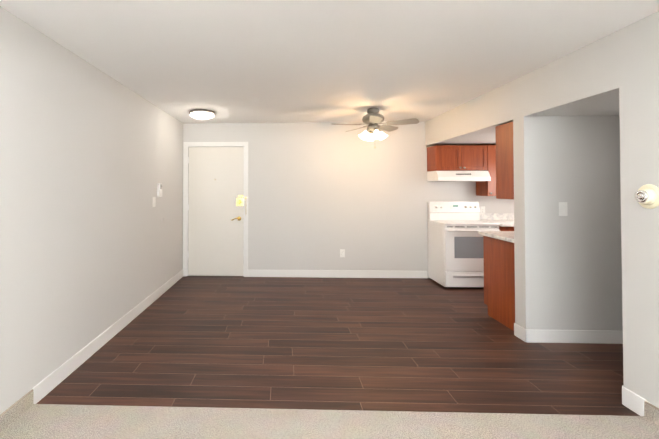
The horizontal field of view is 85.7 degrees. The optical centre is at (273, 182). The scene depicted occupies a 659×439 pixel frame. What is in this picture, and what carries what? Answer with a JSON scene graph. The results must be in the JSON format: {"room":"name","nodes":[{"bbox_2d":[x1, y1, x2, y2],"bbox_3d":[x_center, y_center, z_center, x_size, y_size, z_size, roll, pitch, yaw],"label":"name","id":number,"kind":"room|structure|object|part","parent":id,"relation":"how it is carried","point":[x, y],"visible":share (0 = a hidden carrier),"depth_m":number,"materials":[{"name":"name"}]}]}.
{"room":"empty living room","nodes":[
{"label":"empty living room","id":0,"kind":"room"},
{"bbox_2d":[0,6,182,413],"bbox_3d":[-1.646,0.200,1.293,0.120,2.440,8.840,0,-1,2],"label":"wall","id":1,"kind":"structure","parent":0,"point":[91,157],"depth_m":2.66,"materials":[{"name":"white paint"}]},
{"bbox_2d":[0,269,182,432],"bbox_3d":[-1.580,1.362,1.274,0.013,0.115,8.600,0,-1,2],"label":"baseboard","id":2,"kind":"structure","parent":1,"relation":"attached to","point":[44,387],"depth_m":2.69,"materials":[{"name":"white paint"}]},
{"bbox_3d":[-1.632,1.341,-0.386,0.013,0.108,5.278,0,-1,2],"label":"carpet cove skirting","id":3,"kind":"part","parent":2,"relation":"part of","materials":[{"name":"beige carpet"}]},
{"bbox_2d":[153,197,155,206],"bbox_3d":[-1.483,0.236,4.349,0.012,0.125,0.086,0,-1,2],"label":"light switch","id":4,"kind":"object","parent":1,"relation":"attached to","point":[154,201],"visible":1,"depth_m":4.35,"materials":[{"name":"white plastic"}]},
{"bbox_2d":[157,183,161,196],"bbox_3d":[-1.465,0.093,4.511,0.038,0.174,0.100,0,-1,2],"label":"intercom","id":5,"kind":"object","parent":1,"relation":"attached to","point":[159,189],"visible":1,"depth_m":4.46,"materials":[{"name":"white plastic"}]},
{"bbox_2d":[0,404,658,438],"bbox_3d":[0.268,1.416,-0.507,4.060,0.074,5.400,0,-1,2],"label":"floor","id":6,"kind":"structure","parent":0,"point":[47,421],"depth_m":2.06,"materials":[{"name":"beige carpet"}]},
{"bbox_2d":[0,0,658,122],"bbox_3d":[1.402,-1.071,1.216,6.220,0.100,8.840,0,-1,2],"label":"ceiling","id":7,"kind":"structure","parent":0,"point":[256,61],"depth_m":2.57,"materials":[{"name":"white paint"}]},
{"bbox_2d":[189,109,214,118],"bbox_3d":[-0.976,-0.921,4.771,0.344,0.093,0.344,0,-1,2],"label":"ceiling light","id":8,"kind":"object","parent":7,"relation":"attached to","point":[201,114],"visible":1,"depth_m":4.66,"materials":[{"name":"white glass"}]},
{"bbox_2d":[332,108,418,140],"bbox_3d":[1.274,-0.707,4.567,1.061,0.528,1.066,0,-1,2],"label":"ceiling fan","id":9,"kind":"object","parent":7,"relation":"hanging from","point":[373,118],"depth_m":4.52,"materials":[{"name":"silver metal"}]},
{"bbox_3d":[1.299,-0.616,4.584,0.315,0.122,0.315,-1,-1,39],"label":"ceiling fan shade","id":10,"kind":"part","parent":9,"relation":"part of","materials":[{"name":"white glass"}]},
{"bbox_2d":[37,276,639,415],"bbox_3d":[1.488,1.489,3.876,6.220,0.060,3.440,0,-1,2],"label":"floor","id":11,"kind":"structure","parent":0,"point":[398,344],"depth_m":2.92,"materials":[{"name":"brown wood"}]},
{"bbox_2d":[428,202,499,287],"bbox_3d":[2.752,0.881,5.112,0.754,1.192,0.638,0,-1,2],"label":"stove","id":12,"kind":"object","parent":11,"relation":"on","point":[455,250],"visible":0.88,"depth_m":4.86,"materials":[{"name":"white metal"}]},
{"bbox_2d":[478,231,514,330],"bbox_3d":[3.343,0.999,3.639,2.056,0.912,0.645,0,-1,2],"label":"base cabinet","id":13,"kind":"object","parent":11,"relation":"on","point":[499,276],"visible":0.17,"depth_m":3.66,"materials":[{"name":"brown wood"}]},
{"bbox_2d":[487,221,513,230],"bbox_3d":[3.376,1.042,5.120,0.487,0.872,0.605,0,-1,2],"label":"base cabinet","id":14,"kind":"object","parent":11,"relation":"on","point":[501,227],"depth_m":4.83,"materials":[{"name":"brown wood"}]},
{"bbox_2d":[488,221,513,228],"bbox_3d":[3.773,0.585,5.097,1.288,0.040,0.639,0,-1,2],"label":"countertop","id":15,"kind":"structure","parent":14,"relation":"on","point":[510,224],"depth_m":4.84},
{"bbox_2d":[183,122,513,277],"bbox_3d":[1.600,0.264,5.552,6.100,2.440,0.120,0,-1,2],"label":"wall","id":16,"kind":"structure","parent":0,"point":[321,195],"depth_m":5.51,"materials":[{"name":"white paint"}]},
{"bbox_2d":[183,142,247,276],"bbox_3d":[-0.924,0.417,5.622,1.037,2.136,0.136,0,-1,2],"label":"door frame","id":17,"kind":"structure","parent":16,"relation":"attached to","point":[186,145],"depth_m":5.56,"materials":[{"name":"white paint"}]},
{"bbox_2d":[188,147,243,275],"bbox_3d":[-0.927,0.453,5.580,0.895,2.063,0.104,0,-1,2],"label":"entry door","id":18,"kind":"structure","parent":16,"relation":"in","point":[215,211],"depth_m":5.59,"materials":[{"name":"white paint"}]},
{"bbox_2d":[248,270,426,277],"bbox_3d":[0.983,1.426,5.487,2.802,0.115,0.013,0,-1,2],"label":"baseboard","id":19,"kind":"structure","parent":16,"relation":"attached to","point":[340,273],"depth_m":5.48,"materials":[{"name":"white paint"}]},
{"bbox_2d":[340,249,344,256],"bbox_3d":[1.075,1.105,5.491,0.075,0.122,0.010,0,-1,2],"label":"electrical outlet","id":20,"kind":"object","parent":16,"relation":"attached to","point":[342,252],"visible":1,"depth_m":5.49,"materials":[{"name":"white plastic"}]},
{"bbox_2d":[427,145,486,170],"bbox_3d":[2.757,-0.365,5.286,0.746,0.370,0.355,0,-1,2],"label":"upper cabinet","id":21,"kind":"object","parent":16,"relation":"attached to","point":[456,157],"visible":0.98,"depth_m":5.14,"materials":[{"name":"brown wood"}]},
{"bbox_2d":[427,171,490,181],"bbox_3d":[2.756,-0.098,5.259,0.746,0.155,0.400,0,-1,2],"label":"range hood","id":22,"kind":"object","parent":21,"relation":"attached to","point":[455,176],"visible":1,"depth_m":5.08,"materials":[{"name":"white metal"}]},
{"bbox_2d":[480,206,484,212],"bbox_3d":[3.237,0.427,5.433,0.075,0.122,0.010,0,-1,2],"label":"electrical outlet","id":23,"kind":"object","parent":16,"relation":"attached to","point":[482,209],"visible":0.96,"depth_m":5.43,"materials":[{"name":"white plastic"}]},
{"bbox_2d":[476,145,495,195],"bbox_3d":[3.331,-0.178,5.265,0.398,0.745,0.355,0,-1,2],"label":"upper cabinet","id":24,"kind":"object","parent":16,"relation":"attached to","point":[485,188],"visible":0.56,"depth_m":5.13,"materials":[{"name":"brown wood"}]},
{"bbox_2d":[480,213,513,220],"bbox_3d":[3.783,0.521,5.408,1.288,0.098,0.019,0,-1,2],"label":"backsplash","id":25,"kind":"structure","parent":16,"relation":"attached to","point":[483,216],"depth_m":5.41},
{"bbox_2d":[425,80,512,145],"bbox_3d":[3.414,-0.783,4.395,2.160,0.380,2.110,0,-1,2],"label":"soffit","id":26,"kind":"structure","parent":0,"point":[477,120],"depth_m":4.21,"materials":[{"name":"white paint"}]},
{"bbox_2d":[513,76,622,330],"bbox_3d":[3.438,0.229,3.248,2.280,2.440,0.150,0,-1,2],"label":"wall","id":27,"kind":"structure","parent":0,"point":[568,272],"depth_m":3.19,"materials":[{"name":"white paint"}]},
{"bbox_2d":[495,122,513,198],"bbox_3d":[2.848,-0.216,3.527,1.038,0.760,0.355,0,-1,2],"label":"upper cabinet","id":28,"kind":"object","parent":27,"relation":"attached to","point":[504,165],"visible":0.23,"depth_m":3.54,"materials":[{"name":"brown wood"}]},
{"bbox_2d":[514,323,526,341],"bbox_3d":[2.292,1.392,3.260,0.013,0.115,0.163,0,-1,2],"label":"baseboard","id":29,"kind":"structure","parent":27,"relation":"attached to","point":[520,332],"depth_m":3.25,"materials":[{"name":"white paint"}]},
{"bbox_2d":[559,202,567,215],"bbox_3d":[2.636,0.238,3.192,0.075,0.125,0.012,0,-1,2],"label":"hall light switch","id":30,"kind":"object","parent":27,"relation":"attached to","point":[563,209],"visible":1,"depth_m":3.19,"materials":[{"name":"white plastic"}]},
{"bbox_2d":[526,329,622,343],"bbox_3d":[2.717,1.391,3.172,0.868,0.115,0.013,0,-1,2],"label":"baseboard","id":31,"kind":"structure","parent":27,"relation":"attached to","point":[578,336],"depth_m":3.17,"materials":[{"name":"white paint"}]},
{"bbox_2d":[523,31,619,115],"bbox_3d":[2.709,-0.808,2.751,0.855,0.380,0.920,0,-1,2],"label":"wall","id":32,"kind":"structure","parent":0,"point":[583,81],"depth_m":2.70,"materials":[{"name":"white paint"}]},
{"bbox_2d":[618,11,658,407],"bbox_3d":[2.241,0.174,-0.421,0.120,2.440,5.420,0,-1,2],"label":"wall","id":33,"kind":"structure","parent":0,"point":[638,44],"depth_m":2.17,"materials":[{"name":"white paint"}]},
{"bbox_2d":[622,387,658,424],"bbox_3d":[2.175,1.337,-0.436,0.013,0.115,5.420,0,-1,2],"label":"baseboard","id":34,"kind":"structure","parent":33,"relation":"attached to","point":[633,401],"depth_m":2.16,"materials":[{"name":"white paint"}]},
{"bbox_3d":[2.173,1.339,-0.507,0.013,0.108,5.278,0,-1,2],"label":"carpet cove skirting","id":35,"kind":"part","parent":34,"relation":"part of","materials":[{"name":"beige carpet"}]},
{"bbox_2d":[635,184,658,208],"bbox_3d":[2.234,0.082,2.112,0.056,0.148,0.148,0,-1,2],"label":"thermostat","id":36,"kind":"object","parent":33,"relation":"attached to","point":[647,196],"visible":1,"depth_m":2.09,"materials":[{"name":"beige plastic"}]}
]}

